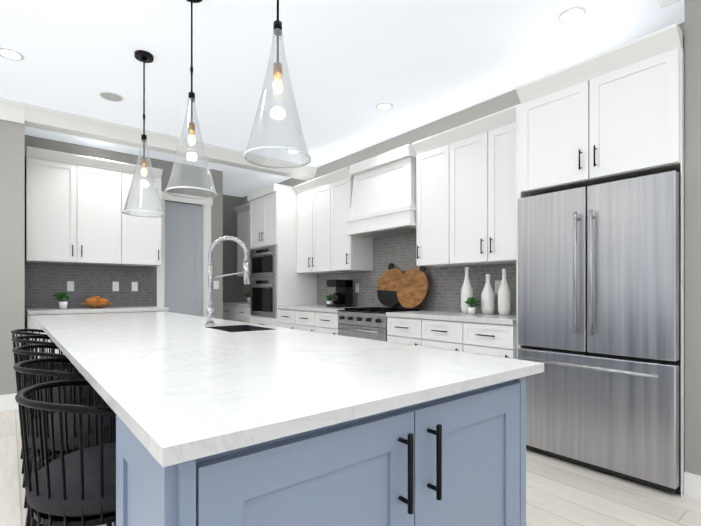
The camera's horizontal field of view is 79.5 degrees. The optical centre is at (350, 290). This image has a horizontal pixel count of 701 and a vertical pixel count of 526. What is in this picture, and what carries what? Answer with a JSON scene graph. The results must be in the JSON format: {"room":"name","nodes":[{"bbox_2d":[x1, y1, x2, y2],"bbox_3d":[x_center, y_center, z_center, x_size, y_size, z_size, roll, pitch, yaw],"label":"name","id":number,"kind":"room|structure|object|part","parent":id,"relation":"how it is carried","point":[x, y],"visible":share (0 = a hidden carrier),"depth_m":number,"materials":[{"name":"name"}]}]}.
{"room":"kitchen","nodes":[
{"label":"kitchen","id":0,"kind":"room"},
{"bbox_2d":[0,119,24,394],"bbox_3d":[-4.726,-0.318,3.428,3.260,2.900,1.030,0,0,-39],"label":"wall","id":1,"kind":"structure","parent":0,"point":[12,225],"depth_m":3.99,"materials":[{"name":"grey paint"}]},
{"bbox_2d":[0,393,18,411],"bbox_3d":[-4.394,1.057,3.020,3.260,0.150,0.022,0,0,-39],"label":"baseboard","id":2,"kind":"structure","parent":1,"relation":"attached to","point":[8,402],"depth_m":3.97,"materials":[{"name":"white wood"}]},
{"bbox_2d":[0,97,24,123],"bbox_3d":[-4.370,-1.683,2.990,3.260,0.170,0.100,0,0,-39],"label":"crown molding","id":3,"kind":"structure","parent":1,"relation":"attached to","point":[12,110],"depth_m":3.95,"materials":[{"name":"white wood"}]},
{"bbox_2d":[25,135,222,318],"bbox_3d":[-2.841,-0.318,5.557,2.350,2.900,0.100,0,0,-39],"label":"wall","id":4,"kind":"structure","parent":0,"point":[216,212],"depth_m":5.95,"materials":[{"name":"grey paint"}]},
{"bbox_2d":[25,262,156,308],"bbox_3d":[-3.167,-0.058,5.228,1.430,0.540,0.003,0,0,-39],"label":"backsplash","id":5,"kind":"structure","parent":4,"relation":"attached to","point":[45,283],"depth_m":5.18,"materials":[{"name":"tile"}]},
{"bbox_2d":[67,281,73,290],"bbox_3d":[-3.362,-0.048,5.064,0.070,0.120,0.006,0,0,-39],"label":"outlet","id":6,"kind":"object","parent":5,"relation":"attached to","point":[70,285],"depth_m":5.06,"materials":[{"name":"white plastic"}]},
{"bbox_2d":[113,282,118,290],"bbox_3d":[-2.989,-0.048,5.366,0.070,0.120,0.006,0,0,-39],"label":"outlet","id":7,"kind":"object","parent":5,"relation":"attached to","point":[115,284],"depth_m":5.37,"materials":[{"name":"white plastic"}]},
{"bbox_2d":[132,282,137,290],"bbox_3d":[-2.818,-0.048,5.505,0.070,0.120,0.006,0,0,-39],"label":"outlet","id":8,"kind":"object","parent":5,"relation":"attached to","point":[134,284],"depth_m":5.50,"materials":[{"name":"white plastic"}]},
{"bbox_2d":[25,146,162,265],"bbox_3d":[-3.038,-0.925,5.069,1.370,1.215,0.405,0,0,-39],"label":"upper cabinet","id":9,"kind":"object","parent":4,"relation":"attached to","point":[74,206],"visible":0.98,"depth_m":4.88,"materials":[{"name":"white wood"}]},
{"bbox_2d":[165,201,201,315],"bbox_3d":[-2.362,-0.050,5.959,0.526,2.345,0.030,0,0,-39],"label":"door","id":10,"kind":"structure","parent":4,"relation":"in","point":[183,258],"depth_m":5.95,"materials":[{"name":"grey"}]},
{"bbox_2d":[157,191,212,316],"bbox_3d":[-2.349,-0.102,5.943,0.780,2.470,0.122,0,0,-39],"label":"door frame","id":11,"kind":"structure","parent":4,"relation":"attached to","point":[206,204],"depth_m":6.06,"materials":[{"name":"white wood"}]},
{"bbox_2d":[213,281,218,288],"bbox_3d":[-1.973,-0.077,6.194,0.080,0.120,0.006,0,0,-39],"label":"switch plate","id":12,"kind":"object","parent":4,"relation":"attached to","point":[215,284],"visible":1,"depth_m":6.19,"materials":[{"name":"white plastic"}]},
{"bbox_2d":[223,194,242,302],"bbox_3d":[-5.425,-0.318,5.353,8.600,2.900,0.100,0,0,-39],"label":"wall","id":13,"kind":"structure","parent":0,"point":[232,288],"depth_m":7.87,"materials":[{"name":"grey paint"}]},
{"bbox_2d":[0,0,683,196],"bbox_3d":[-0.728,-1.808,3.177,4.350,0.080,14.000,0,0,-39],"label":"ceiling","id":14,"kind":"structure","parent":0,"point":[352,64],"depth_m":3.23,"materials":[{"name":"white paint"}]},
{"bbox_2d":[0,48,24,60],"bbox_3d":[-2.547,-1.765,3.156,0.170,0.006,0.170,0,0,-39],"label":"recessed light","id":15,"kind":"object","parent":14,"relation":"in","point":[14,55],"visible":1,"depth_m":3.16,"materials":[{"name":"white"}]},
{"bbox_2d":[99,91,123,101],"bbox_3d":[-2.183,-1.765,3.851,0.200,0.006,0.200,0,0,-39],"label":"ceiling speaker","id":16,"kind":"object","parent":14,"relation":"attached to","point":[112,96],"visible":1,"depth_m":3.84,"materials":[{"name":"grey plastic"}]},
{"bbox_2d":[122,50,164,217],"bbox_3d":[-1.551,-1.169,3.166,0.290,1.197,0.290,0,0,-39],"label":"pendant light","id":17,"kind":"object","parent":14,"relation":"hanging from","point":[143,56],"visible":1,"depth_m":3.16,"materials":[{"name":"clear glass"}]},
{"bbox_2d":[25,103,316,180],"bbox_3d":[-1.858,-1.698,5.132,3.340,0.140,0.260,0,0,-39],"label":"ceiling beam","id":18,"kind":"structure","parent":14,"relation":"attached to","point":[48,119],"depth_m":4.68,"materials":[{"name":"white"}]},
{"bbox_2d":[165,0,216,198],"bbox_3d":[-0.938,-1.169,2.491,0.290,1.197,0.290,0,0,-39],"label":"pendant light","id":19,"kind":"object","parent":14,"relation":"hanging from","point":[191,128],"visible":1,"depth_m":2.48,"materials":[{"name":"clear glass"}]},
{"bbox_2d":[243,0,310,168],"bbox_3d":[-0.317,-1.169,1.837,0.290,1.197,0.290,0,0,-39],"label":"pendant light","id":20,"kind":"object","parent":14,"relation":"hanging from","point":[277,70],"visible":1,"depth_m":1.81,"materials":[{"name":"clear glass"}]},
{"bbox_2d":[376,103,392,110],"bbox_3d":[0.327,-1.765,4.059,0.170,0.006,0.170,0,0,-39],"label":"recessed light","id":21,"kind":"object","parent":14,"relation":"in","point":[383,106],"visible":1,"depth_m":4.05,"materials":[{"name":"white"}]},
{"bbox_2d":[557,6,586,23],"bbox_3d":[1.423,-1.765,2.708,0.170,0.006,0.170,0,0,-39],"label":"recessed light","id":22,"kind":"object","parent":14,"relation":"in","point":[571,14],"visible":1,"depth_m":2.70,"materials":[{"name":"white"}]},
{"bbox_2d":[0,409,700,525],"bbox_3d":[-2.437,1.157,1.790,8.750,0.050,14.000,0,0,-39],"label":"floor","id":23,"kind":"structure","parent":0,"point":[561,492],"depth_m":2.31,"materials":[{"name":"beige wood"}]},
{"bbox_2d":[11,329,73,473],"bbox_3d":[-2.007,0.696,2.808,0.398,0.875,0.417,0,0,-39],"label":"stool","id":24,"kind":"object","parent":23,"relation":"on","point":[20,332],"visible":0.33,"depth_m":2.69,"materials":[{"name":"black fabric"}]},
{"bbox_2d":[11,335,83,507],"bbox_3d":[-1.673,0.696,2.397,0.398,0.875,0.417,0,0,-39],"label":"stool","id":25,"kind":"object","parent":23,"relation":"on","point":[18,339],"visible":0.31,"depth_m":2.25,"materials":[{"name":"black fabric"}]},
{"bbox_2d":[12,344,111,525],"bbox_3d":[-1.339,0.695,1.985,0.398,0.875,0.417,0,0,-39],"label":"stool","id":26,"kind":"object","parent":23,"relation":"on","point":[30,521],"visible":0.33,"depth_m":1.87,"materials":[{"name":"black fabric"}]},
{"bbox_2d":[13,358,115,525],"bbox_3d":[-1.005,0.695,1.574,0.398,0.875,0.417,0,0,-39],"label":"stool","id":27,"kind":"object","parent":23,"relation":"on","point":[88,426],"visible":0.48,"depth_m":1.43,"materials":[{"name":"black fabric"}]},
{"bbox_2d":[15,380,115,525],"bbox_3d":[-0.671,0.695,1.162,0.398,0.875,0.417,0,0,-39],"label":"stool","id":28,"kind":"object","parent":23,"relation":"on","point":[76,488],"visible":0.6,"depth_m":1.01,"materials":[{"name":"black fabric"}]},
{"bbox_2d":[25,306,168,357],"bbox_3d":[-2.952,0.672,4.964,1.370,0.920,0.675,0,0,-39],"label":"base cabinet run in the nook","id":29,"kind":"object","parent":23,"relation":"on","point":[30,322],"visible":0.25,"depth_m":4.62,"materials":[{"name":"white painted wood"},{"name":"black metal"}]},
{"bbox_2d":[53,292,70,308],"bbox_3d":[-3.259,0.113,4.766,0.160,0.194,0.155,0,0,-39],"label":"potted plant","id":30,"kind":"object","parent":29,"relation":"on","point":[62,304],"visible":1,"depth_m":4.74,"materials":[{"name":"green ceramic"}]},
{"bbox_2d":[80,296,111,307],"bbox_3d":[-2.997,0.137,4.980,0.330,0.146,0.330,0,0,-39],"label":"bread bowl","id":31,"kind":"object","parent":29,"relation":"on","point":[96,302],"visible":1,"depth_m":4.92,"materials":[{"name":"orange food"}]},
{"bbox_2d":[223,302,250,322],"bbox_3d":[-1.617,0.673,6.946,0.672,0.920,1.127,0,0,-39],"label":"base cabinet","id":32,"kind":"object","parent":23,"relation":"on","point":[237,311],"visible":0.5,"depth_m":6.71,"materials":[{"name":"white wood"}]},
{"bbox_2d":[244,290,249,302],"bbox_3d":[-1.660,0.103,6.988,0.197,0.215,0.172,0,0,-39],"label":"plant","id":33,"kind":"object","parent":32,"relation":"on","point":[247,296],"visible":0.52,"depth_m":6.95,"materials":[{"name":"green plant"}]},
{"bbox_2d":[247,183,316,326],"bbox_3d":[-1.019,-0.150,6.174,0.717,2.565,0.814,0,0,-39],"label":"tall cabinet","id":34,"kind":"object","parent":23,"relation":"on","point":[276,279],"visible":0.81,"depth_m":5.85,"materials":[{"name":"painted wood"},{"name":"black metal"}]},
{"bbox_2d":[278,309,296,328],"bbox_3d":[-0.587,0.692,5.705,0.637,0.880,0.445,0,0,-39],"label":"base cabinet","id":35,"kind":"object","parent":23,"relation":"on","point":[287,318],"depth_m":5.48,"materials":[{"name":"white wood"}]},
{"bbox_2d":[33,311,543,525],"bbox_3d":[-1.028,0.669,2.325,1.022,0.925,3.745,0,0,-39],"label":"kitchen island","id":36,"kind":"object","parent":23,"relation":"on","point":[458,459],"depth_m":0.90,"materials":[{"name":"blue"}]},
{"bbox_2d":[205,235,250,325],"bbox_3d":[-0.742,-0.059,2.509,0.228,0.529,0.216,0,0,-39],"label":"faucet","id":37,"kind":"object","parent":36,"relation":"on","point":[210,310],"visible":1,"depth_m":2.47,"materials":[{"name":"silver metal"}]},
{"bbox_3d":[-1.028,0.331,2.325,1.022,0.249,3.744,0,0,-39],"label":"kitchen island top","id":38,"kind":"part","parent":36,"relation":"part of","materials":[{"name":"white stone"}]},
{"bbox_2d":[297,309,316,331],"bbox_3d":[-0.307,0.692,5.360,0.637,0.880,0.444,0,0,-39],"label":"base cabinet","id":39,"kind":"object","parent":23,"relation":"on","point":[305,321],"depth_m":5.14,"materials":[{"name":"white wood"}]},
{"bbox_2d":[317,313,339,334],"bbox_3d":[-0.027,0.692,5.015,0.637,0.880,0.445,0,0,-39],"label":"base cabinet","id":40,"kind":"object","parent":23,"relation":"on","point":[319,318],"depth_m":4.80,"materials":[{"name":"white wood"}]},
{"bbox_2d":[277,305,361,312],"bbox_3d":[-0.313,0.232,5.356,0.652,0.040,1.334,0,0,-39],"label":"countertop","id":41,"kind":"structure","parent":40,"relation":"on","point":[308,308],"depth_m":5.16,"materials":[{"name":"white stone"}]},
{"bbox_2d":[326,294,332,303],"bbox_3d":[-0.268,0.132,5.479,0.122,0.156,0.120,0,0,-39],"label":"plant","id":42,"kind":"object","parent":41,"relation":"on","point":[329,298],"visible":0.9,"depth_m":5.45,"materials":[{"name":"green plant"}]},
{"bbox_2d":[327,280,352,306],"bbox_3d":[-0.135,0.040,5.294,0.260,0.340,0.200,0,0,-39],"label":"coffee machine","id":43,"kind":"object","parent":41,"relation":"on","point":[343,296],"visible":1,"depth_m":5.24,"materials":[{"name":"black plastic"}]},
{"bbox_2d":[337,307,422,341],"bbox_3d":[0.321,0.664,4.518,0.683,0.936,0.754,0,0,-39],"label":"range","id":44,"kind":"object","parent":23,"relation":"on","point":[367,323],"visible":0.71,"depth_m":4.31,"materials":[{"name":"silver metal"}]},
{"bbox_2d":[377,263,403,306],"bbox_3d":[0.469,-0.060,4.793,0.108,0.505,0.450,0,0,-39],"label":"board","id":45,"kind":"object","parent":44,"relation":"on","point":[391,276],"visible":0.81,"depth_m":4.81,"materials":[{"name":"brown wood"}]},
{"bbox_2d":[397,266,428,307],"bbox_3d":[0.655,-0.038,4.467,0.114,0.460,0.430,0,0,-39],"label":"wood board","id":46,"kind":"object","parent":44,"relation":"on","point":[412,287],"visible":0.94,"depth_m":4.44,"materials":[{"name":"brown wood"}]},
{"bbox_2d":[387,318,421,345],"bbox_3d":[0.733,0.692,4.079,0.637,0.880,0.437,0,0,-39],"label":"base cabinet","id":47,"kind":"object","parent":23,"relation":"on","point":[408,331],"depth_m":3.87,"materials":[{"name":"white wood"}]},
{"bbox_2d":[422,318,461,351],"bbox_3d":[1.008,0.692,3.740,0.637,0.880,0.436,0,0,-39],"label":"base cabinet","id":48,"kind":"object","parent":23,"relation":"on","point":[439,335],"depth_m":3.53,"materials":[{"name":"white wood"}]},
{"bbox_2d":[462,322,515,358],"bbox_3d":[1.283,0.692,3.401,0.637,0.880,0.436,0,0,-39],"label":"base cabinet","id":49,"kind":"object","parent":23,"relation":"on","point":[494,334],"depth_m":3.19,"materials":[{"name":"white wood"}]},
{"bbox_2d":[386,310,515,325],"bbox_3d":[1.002,0.232,3.735,0.652,0.040,1.309,0,0,-39],"label":"countertop","id":50,"kind":"structure","parent":49,"relation":"on","point":[435,316],"depth_m":3.52,"materials":[{"name":"white stone"}]},
{"bbox_2d":[461,267,472,312],"bbox_3d":[1.067,0.000,3.861,0.110,0.420,0.110,0,0,-39],"label":"vase","id":51,"kind":"object","parent":50,"relation":"on","point":[466,290],"visible":0.88,"depth_m":3.83,"materials":[{"name":"white ceramic"}]},
{"bbox_2d":[465,297,479,313],"bbox_3d":[1.075,0.137,3.707,0.120,0.147,0.152,0,0,-39],"label":"potted plant","id":52,"kind":"object","parent":50,"relation":"on","point":[469,302],"visible":1,"depth_m":3.68,"materials":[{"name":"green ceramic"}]},
{"bbox_2d":[481,274,494,313],"bbox_3d":[1.216,0.035,3.725,0.120,0.350,0.120,0,0,-39],"label":"vase","id":53,"kind":"object","parent":50,"relation":"on","point":[487,300],"visible":0.98,"depth_m":3.68,"materials":[{"name":"white ceramic"}]},
{"bbox_2d":[498,269,510,314],"bbox_3d":[1.298,0.015,3.560,0.104,0.390,0.104,0,0,-39],"label":"vase","id":54,"kind":"object","parent":50,"relation":"on","point":[504,299],"visible":1,"depth_m":3.52,"materials":[{"name":"white ceramic"}]},
{"bbox_2d":[516,23,684,496],"bbox_3d":[1.712,-0.151,2.844,0.675,2.565,0.963,0,0,-39],"label":"cabinet","id":55,"kind":"object","parent":23,"relation":"on","point":[615,114],"visible":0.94,"depth_m":2.57,"materials":[{"name":"white"}]},
{"bbox_2d":[518,170,684,493],"bbox_3d":[1.696,0.232,2.811,0.706,1.760,0.914,0,0,-39],"label":"fridge","id":56,"kind":"object","parent":23,"relation":"on","point":[599,301],"visible":0.94,"depth_m":2.53,"materials":[{"name":"silver metal"}]},
{"bbox_2d":[243,22,683,313],"bbox_3d":[0.890,-0.318,4.491,0.120,2.900,14.000,0,0,-39],"label":"wall","id":57,"kind":"structure","parent":0,"point":[509,99],"depth_m":4.55,"materials":[{"name":"grey paint"}]},
{"bbox_2d":[234,202,250,276],"bbox_3d":[-1.513,-0.835,7.030,0.405,1.195,1.127,0,0,-39],"label":"upper cabinet","id":58,"kind":"object","parent":57,"relation":"attached to","point":[243,222],"visible":0.25,"depth_m":7.20,"materials":[{"name":"white wood"}]},
{"bbox_2d":[293,167,372,273],"bbox_3d":[-0.260,-0.835,5.487,0.405,1.195,1.198,0,0,-39],"label":"upper cabinet","id":59,"kind":"object","parent":57,"relation":"attached to","point":[325,244],"visible":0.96,"depth_m":5.27,"materials":[{"name":"white wood"}]},
{"bbox_2d":[345,144,416,237],"bbox_3d":[0.427,-1.029,4.617,0.434,0.807,1.008,0,0,-39],"label":"range hood","id":60,"kind":"object","parent":57,"relation":"attached to","point":[383,202],"visible":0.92,"depth_m":4.45,"materials":[{"name":"white painted wood"}]},
{"bbox_2d":[317,232,515,313],"bbox_3d":[-0.020,-0.228,5.516,0.003,0.880,5.360,0,0,-39],"label":"backsplash","id":61,"kind":"structure","parent":57,"relation":"attached to","point":[444,283],"depth_m":4.62,"materials":[{"name":"tile"}]},
{"bbox_2d":[355,283,358,292],"bbox_3d":[0.084,-0.028,5.382,0.005,0.120,0.070,0,0,-39],"label":"outlet","id":62,"kind":"object","parent":61,"relation":"attached to","point":[356,284],"depth_m":5.38,"materials":[{"name":"white plastic"}]},
{"bbox_2d":[495,280,501,293],"bbox_3d":[1.344,-0.028,3.829,0.005,0.120,0.070,0,0,-39],"label":"outlet","id":63,"kind":"object","parent":61,"relation":"attached to","point":[497,284],"depth_m":3.83,"materials":[{"name":"white plastic"}]},
{"bbox_2d":[412,104,520,266],"bbox_3d":[1.135,-0.836,3.768,0.405,1.195,1.193,0,0,-39],"label":"upper cabinet","id":64,"kind":"object","parent":57,"relation":"attached to","point":[466,194],"visible":0.83,"depth_m":3.68,"materials":[{"name":"white wood"}]},
{"bbox_2d":[684,0,700,475],"bbox_3d":[3.551,-0.319,0.674,0.560,2.900,4.720,0,0,-39],"label":"wall","id":65,"kind":"structure","parent":0,"point":[692,48],"depth_m":2.30,"materials":[{"name":"grey paint"}]},
{"bbox_2d":[658,0,680,8],"bbox_3d":[3.250,-1.689,0.514,0.110,0.160,4.810,0,0,-39],"label":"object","id":66,"kind":"object","parent":65,"relation":"attached to","point":[663,4],"visible":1,"depth_m":2.38,"materials":[{"name":"white"}]},
{"bbox_2d":[684,471,700,500],"bbox_3d":[3.327,1.066,0.492,0.016,0.130,4.720,0,0,-39],"label":"baseboard return","id":67,"kind":"object","parent":65,"relation":"attached to","point":[692,486],"visible":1,"depth_m":2.29,"materials":[{"name":"white"}]}
]}

